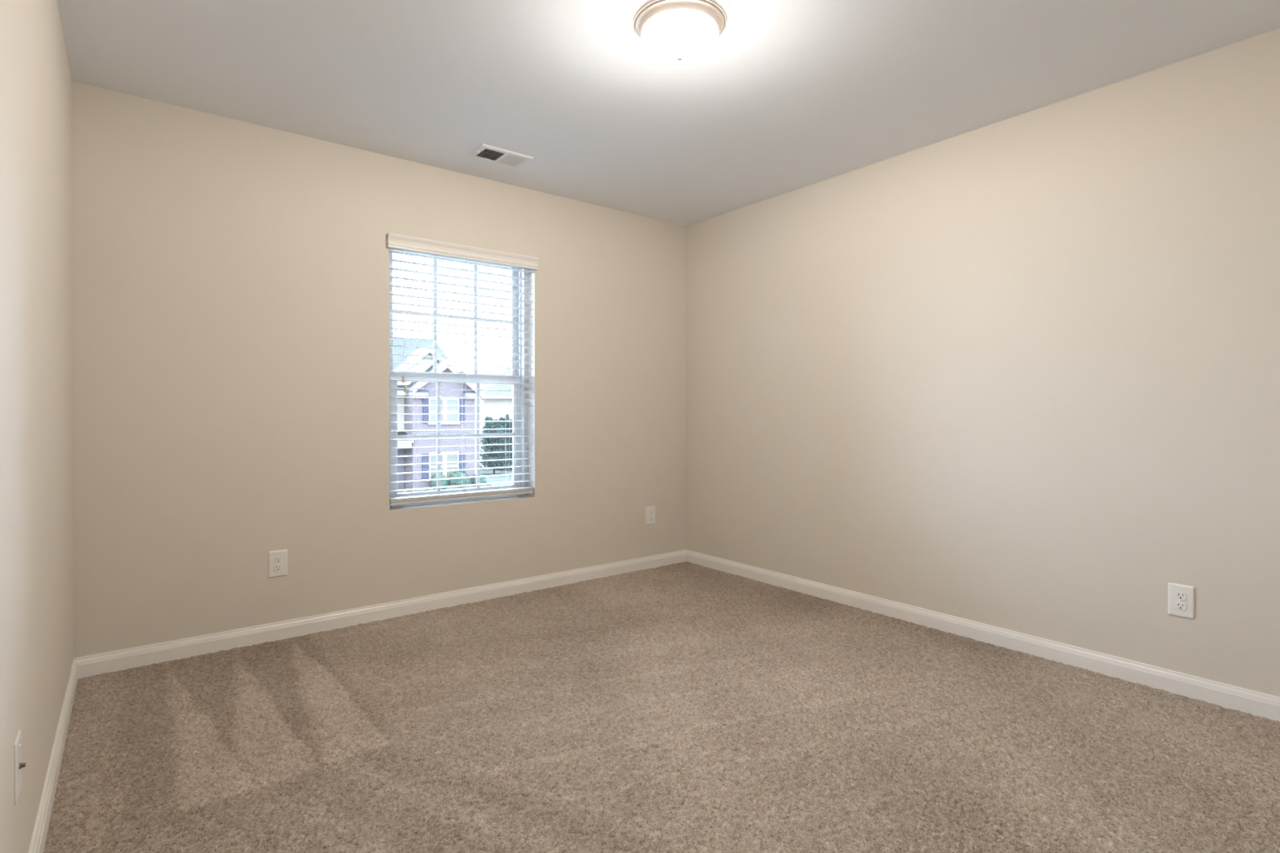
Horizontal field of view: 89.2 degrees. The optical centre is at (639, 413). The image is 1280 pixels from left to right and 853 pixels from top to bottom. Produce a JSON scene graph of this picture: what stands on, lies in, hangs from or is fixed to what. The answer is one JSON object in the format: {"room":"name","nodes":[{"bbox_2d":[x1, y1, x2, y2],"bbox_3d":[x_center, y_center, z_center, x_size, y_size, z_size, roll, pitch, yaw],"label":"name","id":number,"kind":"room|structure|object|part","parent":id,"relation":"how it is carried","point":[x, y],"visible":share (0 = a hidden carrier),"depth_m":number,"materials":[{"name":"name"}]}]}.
{"room":"empty bedroom","nodes":[
{"label":"empty bedroom","id":0,"kind":"room"},
{"bbox_2d":[0,0,73,852],"bbox_3d":[-1.222,-0.112,1.141,0.140,2.600,4.124,0,0,-38],"label":"wall","id":1,"kind":"structure","parent":0,"point":[37,508],"depth_m":1.57,"materials":[{"name":"beige paint"}]},
{"bbox_2d":[13,729,26,805],"bbox_3d":[-1.281,0.730,1.344,0.014,0.124,0.080,0,0,-38],"label":"wall plate","id":2,"kind":"object","parent":1,"relation":"attached to","point":[18,765],"visible":1,"depth_m":1.32,"materials":[{"name":"white plastic"}]},
{"bbox_3d":[-1.285,0.730,1.341,0.004,0.124,0.080,0,0,-38],"label":"plate","id":3,"kind":"part","parent":2,"relation":"part of","materials":[{"name":"white plastic"}]},
{"bbox_2d":[28,658,77,852],"bbox_3d":[-1.143,1.057,1.169,0.014,0.103,3.784,0,0,-38],"label":"baseboard","id":4,"kind":"structure","parent":1,"relation":"attached to","point":[38,839],"depth_m":1.86,"materials":[{"name":"white paint"}]},
{"bbox_2d":[71,80,685,657],"bbox_3d":[-1.052,-0.091,3.768,3.371,2.540,0.200,0,0,-38],"label":"wall","id":5,"kind":"structure","parent":0,"point":[231,277],"depth_m":3.17,"materials":[{"name":"beige paint"}]},
{"bbox_2d":[268,549,287,577],"bbox_3d":[-1.731,0.718,3.104,0.080,0.124,0.010,0,0,-38],"label":"electrical outlet","id":6,"kind":"object","parent":5,"relation":"attached to","point":[277,560],"visible":1,"depth_m":3.10,"materials":[{"name":"white plastic"}]},
{"bbox_2d":[274,564,282,571],"bbox_3d":[-1.730,0.738,3.102,0.034,0.028,0.004,0,0,-38],"label":"receptacle","id":7,"kind":"object","parent":6,"relation":"attached to","point":[277,567],"depth_m":3.10,"materials":[{"name":"white plastic"}]},
{"bbox_2d":[274,556,282,563],"bbox_3d":[-1.730,0.699,3.102,0.034,0.028,0.004,0,0,-38],"label":"receptacle","id":8,"kind":"object","parent":6,"relation":"attached to","point":[277,559],"depth_m":3.10,"materials":[{"name":"white plastic"}]},
{"bbox_2d":[73,549,685,679],"bbox_3d":[-0.986,1.048,3.688,3.371,0.103,0.014,0,0,-38],"label":"baseboard","id":9,"kind":"structure","parent":5,"relation":"attached to","point":[139,656],"depth_m":3.27,"materials":[{"name":"white paint"}]},
{"bbox_2d":[389,248,528,508],"bbox_3d":[-1.068,-0.220,3.802,0.865,1.463,0.114,0,0,-38],"label":"window","id":10,"kind":"structure","parent":5,"relation":"in","point":[393,375],"depth_m":3.87,"materials":[{"name":"white plastic"}]},
{"bbox_3d":[-1.093,-0.559,3.833,0.801,0.752,0.032,0,0,-38],"label":"sash","id":11,"kind":"part","parent":10,"relation":"part of","materials":[{"name":"glass"}]},
{"bbox_3d":[-1.068,0.124,3.804,0.801,0.707,0.032,0,0,-38],"label":"sash","id":12,"kind":"part","parent":10,"relation":"part of","materials":[{"name":"glass"}]},
{"bbox_2d":[386,232,538,505],"bbox_3d":[-0.992,-0.226,3.704,0.887,1.443,0.089,0,0,-38],"label":"window blind","id":13,"kind":"object","parent":10,"relation":"attached to","point":[394,242],"visible":0.95,"depth_m":3.68,"materials":[{"name":"white plastic"}]},
{"bbox_3d":[-1.264,-0.541,3.468,0.002,0.679,0.002,0,0,-38],"label":"lift cord","id":14,"kind":"part","parent":13,"relation":"part of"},
{"bbox_3d":[-1.226,-0.194,3.542,0.014,1.382,0.055,0,0,-38],"label":"ladder cord","id":15,"kind":"part","parent":13,"relation":"part of","materials":[{"name":"white fabric"}]},
{"bbox_3d":[-1.002,0.480,3.720,0.851,0.014,0.048,0,0,-38],"label":"rail","id":16,"kind":"part","parent":13,"relation":"part of","materials":[{"name":"white plastic"}]},
{"bbox_3d":[-1.008,-0.195,3.713,0.014,1.382,0.055,0,0,-38],"label":"ladder cord","id":17,"kind":"part","parent":13,"relation":"part of","materials":[{"name":"white fabric"}]},
{"bbox_3d":[-0.792,-0.196,3.882,0.014,1.382,0.055,0,0,-38],"label":"ladder cord","id":18,"kind":"part","parent":13,"relation":"part of","materials":[{"name":"white fabric"}]},
{"bbox_3d":[-0.701,-0.445,3.909,0.002,0.873,0.002,0,0,-38],"label":"tilt cord","id":19,"kind":"part","parent":13,"relation":"part of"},
{"bbox_2d":[645,506,655,524],"bbox_3d":[0.076,0.711,4.522,0.080,0.124,0.010,0,0,-38],"label":"electrical outlet","id":20,"kind":"object","parent":5,"relation":"attached to","point":[650,511],"visible":1,"depth_m":4.52,"materials":[{"name":"white plastic"}]},
{"bbox_2d":[430,453,457,479],"bbox_3d":[-11.807,3.135,39.039,1.790,1.600,0.050,0,0,-38],"label":"window","id":21,"kind":"structure","parent":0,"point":[451,458],"depth_m":39.02,"materials":[{"name":"white glass"}]},
{"bbox_2d":[430,400,457,422],"bbox_3d":[-11.803,-0.155,39.032,1.825,1.460,0.050,0,0,-38],"label":"window","id":22,"kind":"structure","parent":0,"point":[444,410],"depth_m":39.01,"materials":[{"name":"white glass"}]},
{"bbox_2d":[43,561,1279,852],"bbox_3d":[0.178,1.084,2.205,3.371,0.012,3.784,0,0,-38],"label":"floor","id":23,"kind":"structure","parent":0,"point":[686,707],"depth_m":2.14,"materials":[{"name":"beige carpet"}]},
{"bbox_2d":[57,0,1279,226],"bbox_3d":[0.177,-1.386,2.196,3.371,0.060,3.784,0,0,-38],"label":"ceiling","id":24,"kind":"structure","parent":0,"point":[792,95],"depth_m":2.58,"materials":[{"name":"white paint"}]},
{"bbox_2d":[466,142,533,168],"bbox_3d":[-0.734,-1.351,3.421,0.295,0.017,0.187,0,0,-38],"label":"ceiling vent","id":25,"kind":"object","parent":24,"relation":"in","point":[504,156],"visible":1,"depth_m":3.41,"materials":[{"name":"white metal"}]},
{"bbox_2d":[632,0,727,60],"bbox_3d":[0.136,-1.282,2.215,0.321,0.149,0.321,0,0,-38],"label":"ceiling light","id":26,"kind":"object","parent":24,"relation":"attached to","point":[655,23],"visible":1,"depth_m":2.23,"materials":[{"name":"white glass"}]},
{"bbox_2d":[685,27,1279,697],"bbox_3d":[1.540,-0.120,3.308,0.140,2.600,4.124,0,0,-38],"label":"wall","id":27,"kind":"structure","parent":0,"point":[1020,373],"depth_m":2.90,"materials":[{"name":"beige paint"}]},
{"bbox_2d":[685,549,1279,721],"bbox_3d":[1.499,1.048,3.241,0.014,0.103,3.784,0,0,-38],"label":"baseboard","id":28,"kind":"structure","parent":27,"relation":"attached to","point":[1224,695],"depth_m":2.90,"materials":[{"name":"white paint"}]},
{"bbox_2d":[1168,582,1195,619],"bbox_3d":[2.083,0.721,2.498,0.010,0.124,0.080,0,0,-38],"label":"electrical outlet","id":29,"kind":"object","parent":27,"relation":"attached to","point":[1180,597],"visible":1,"depth_m":2.50,"materials":[{"name":"white plastic"}]},
{"bbox_2d":[1174,601,1186,610],"bbox_3d":[2.081,0.741,2.497,0.004,0.028,0.034,0,0,-38],"label":"receptacle","id":30,"kind":"object","parent":29,"relation":"attached to","point":[1179,606],"depth_m":2.50,"materials":[{"name":"white plastic"}]},
{"bbox_2d":[1175,591,1186,599],"bbox_3d":[2.081,0.702,2.496,0.004,0.028,0.034,0,0,-38],"label":"receptacle","id":31,"kind":"object","parent":29,"relation":"attached to","point":[1179,595],"depth_m":2.49,"materials":[{"name":"white plastic"}]},
{"label":"outside","id":32,"kind":"structure","parent":0,"visible":0},
{"bbox_2d":[480,467,512,485],"bbox_3d":[-19.812,4.791,57.375,120.000,0.200,105.286,0,0,-38],"label":"ground","id":33,"kind":"structure","parent":32,"point":[499,478],"depth_m":48.20,"materials":[{"name":"grey concrete"}]},
{"bbox_2d":[392,337,485,493],"bbox_3d":[-17.071,-0.058,40.129,13.248,9.620,8.980,0,0,-38],"label":"brick house","id":34,"kind":"structure","parent":33,"relation":"on","point":[457,411],"depth_m":38.99,"materials":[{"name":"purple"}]},
{"bbox_3d":[-14.444,3.396,38.821,0.650,2.480,0.100,0,0,-38],"label":"door","id":35,"kind":"part","parent":34,"relation":"part of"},
{"bbox_2d":[422,453,429,479],"bbox_3d":[-12.667,3.123,38.320,0.390,1.510,0.080,0,0,-38],"label":"shutter","id":36,"kind":"object","parent":34,"relation":"hanging from","point":[424,459],"depth_m":38.31,"materials":[{"name":"blue plastic"}]},
{"bbox_2d":[422,398,428,422],"bbox_3d":[-12.656,-0.168,38.318,0.340,1.450,0.080,0,0,-38],"label":"shutter","id":37,"kind":"object","parent":34,"relation":"hanging from","point":[425,401],"depth_m":38.30,"materials":[{"name":"blue plastic"}]},
{"bbox_2d":[423,354,433,359],"bbox_3d":[-12.967,-3.498,39.721,0.660,0.300,0.090,0,0,-38],"label":"gable vent","id":38,"kind":"object","parent":34,"relation":"attached to","point":[424,357],"depth_m":39.71,"materials":[{"name":"white"}]},
{"bbox_2d":[458,452,465,474],"bbox_3d":[-10.905,3.122,39.703,0.390,1.500,0.080,0,0,-38],"label":"shutter","id":39,"kind":"object","parent":34,"relation":"hanging from","point":[461,457],"depth_m":39.71,"materials":[{"name":"blue plastic"}]},
{"bbox_2d":[458,398,465,422],"bbox_3d":[-10.896,-0.178,39.699,0.365,1.460,0.080,0,0,-38],"label":"shutter","id":40,"kind":"object","parent":34,"relation":"hanging from","point":[461,401],"depth_m":39.67,"materials":[{"name":"blue plastic"}]},
{"bbox_2d":[429,473,448,489],"bbox_3d":[-11.751,4.132,37.943,1.129,1.309,1.106,0,0,-38],"label":"shrub","id":41,"kind":"object","parent":33,"relation":"on","point":[443,482],"visible":0.54,"depth_m":37.67,"materials":[{"name":"green plant"}]},
{"bbox_2d":[444,484,457,489],"bbox_3d":[-10.805,4.419,37.167,0.959,0.722,0.993,0,0,-38],"label":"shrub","id":42,"kind":"object","parent":33,"relation":"on","point":[451,485],"visible":0.15,"depth_m":36.95,"materials":[{"name":"green plant"}]},
{"bbox_2d":[448,471,470,488],"bbox_3d":[-10.794,4.080,38.693,1.294,1.363,1.343,0,0,-38],"label":"shrub","id":43,"kind":"object","parent":33,"relation":"on","point":[456,473],"visible":0.7,"depth_m":38.32,"materials":[{"name":"green plant"}]},
{"bbox_2d":[461,484,475,488],"bbox_3d":[-9.995,4.441,37.799,0.948,0.669,0.948,0,0,-38],"label":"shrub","id":44,"kind":"object","parent":33,"relation":"on","point":[466,484],"visible":0.16,"depth_m":37.62,"materials":[{"name":"green plant"}]},
{"bbox_2d":[470,472,486,487],"bbox_3d":[-9.863,4.184,39.578,1.031,1.148,1.027,0,0,-38],"label":"shrub","id":45,"kind":"object","parent":33,"relation":"on","point":[482,479],"visible":0.37,"depth_m":39.31,"materials":[{"name":"green plant"}]},
{"bbox_2d":[480,482,492,486],"bbox_3d":[-9.188,4.424,38.439,0.970,0.725,0.947,0,0,-38],"label":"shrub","id":46,"kind":"object","parent":33,"relation":"on","point":[481,482],"visible":0.2,"depth_m":38.21,"materials":[{"name":"green plant"}]},
{"bbox_2d":[467,360,512,467],"bbox_3d":[-10.146,-0.388,64.435,17.250,10.100,11.480,0,0,-38],"label":"house","id":47,"kind":"structure","parent":33,"relation":"on","point":[486,371],"depth_m":56.54,"materials":[{"name":"beige"}]},
{"bbox_2d":[480,416,509,474],"bbox_3d":[-11.405,2.504,50.230,2.680,4.623,2.798,0,0,-18],"label":"evergreen tree","id":48,"kind":"object","parent":33,"relation":"on","point":[486,441],"visible":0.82,"depth_m":49.89,"materials":[{"name":"green plant"}]},
{"bbox_2d":[497,414,512,470],"bbox_3d":[-10.893,2.376,54.182,2.419,4.851,2.563,0,0,21],"label":"evergreen tree","id":49,"kind":"object","parent":33,"relation":"on","point":[507,415],"visible":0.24,"depth_m":53.51,"materials":[{"name":"green plant"}]}
]}

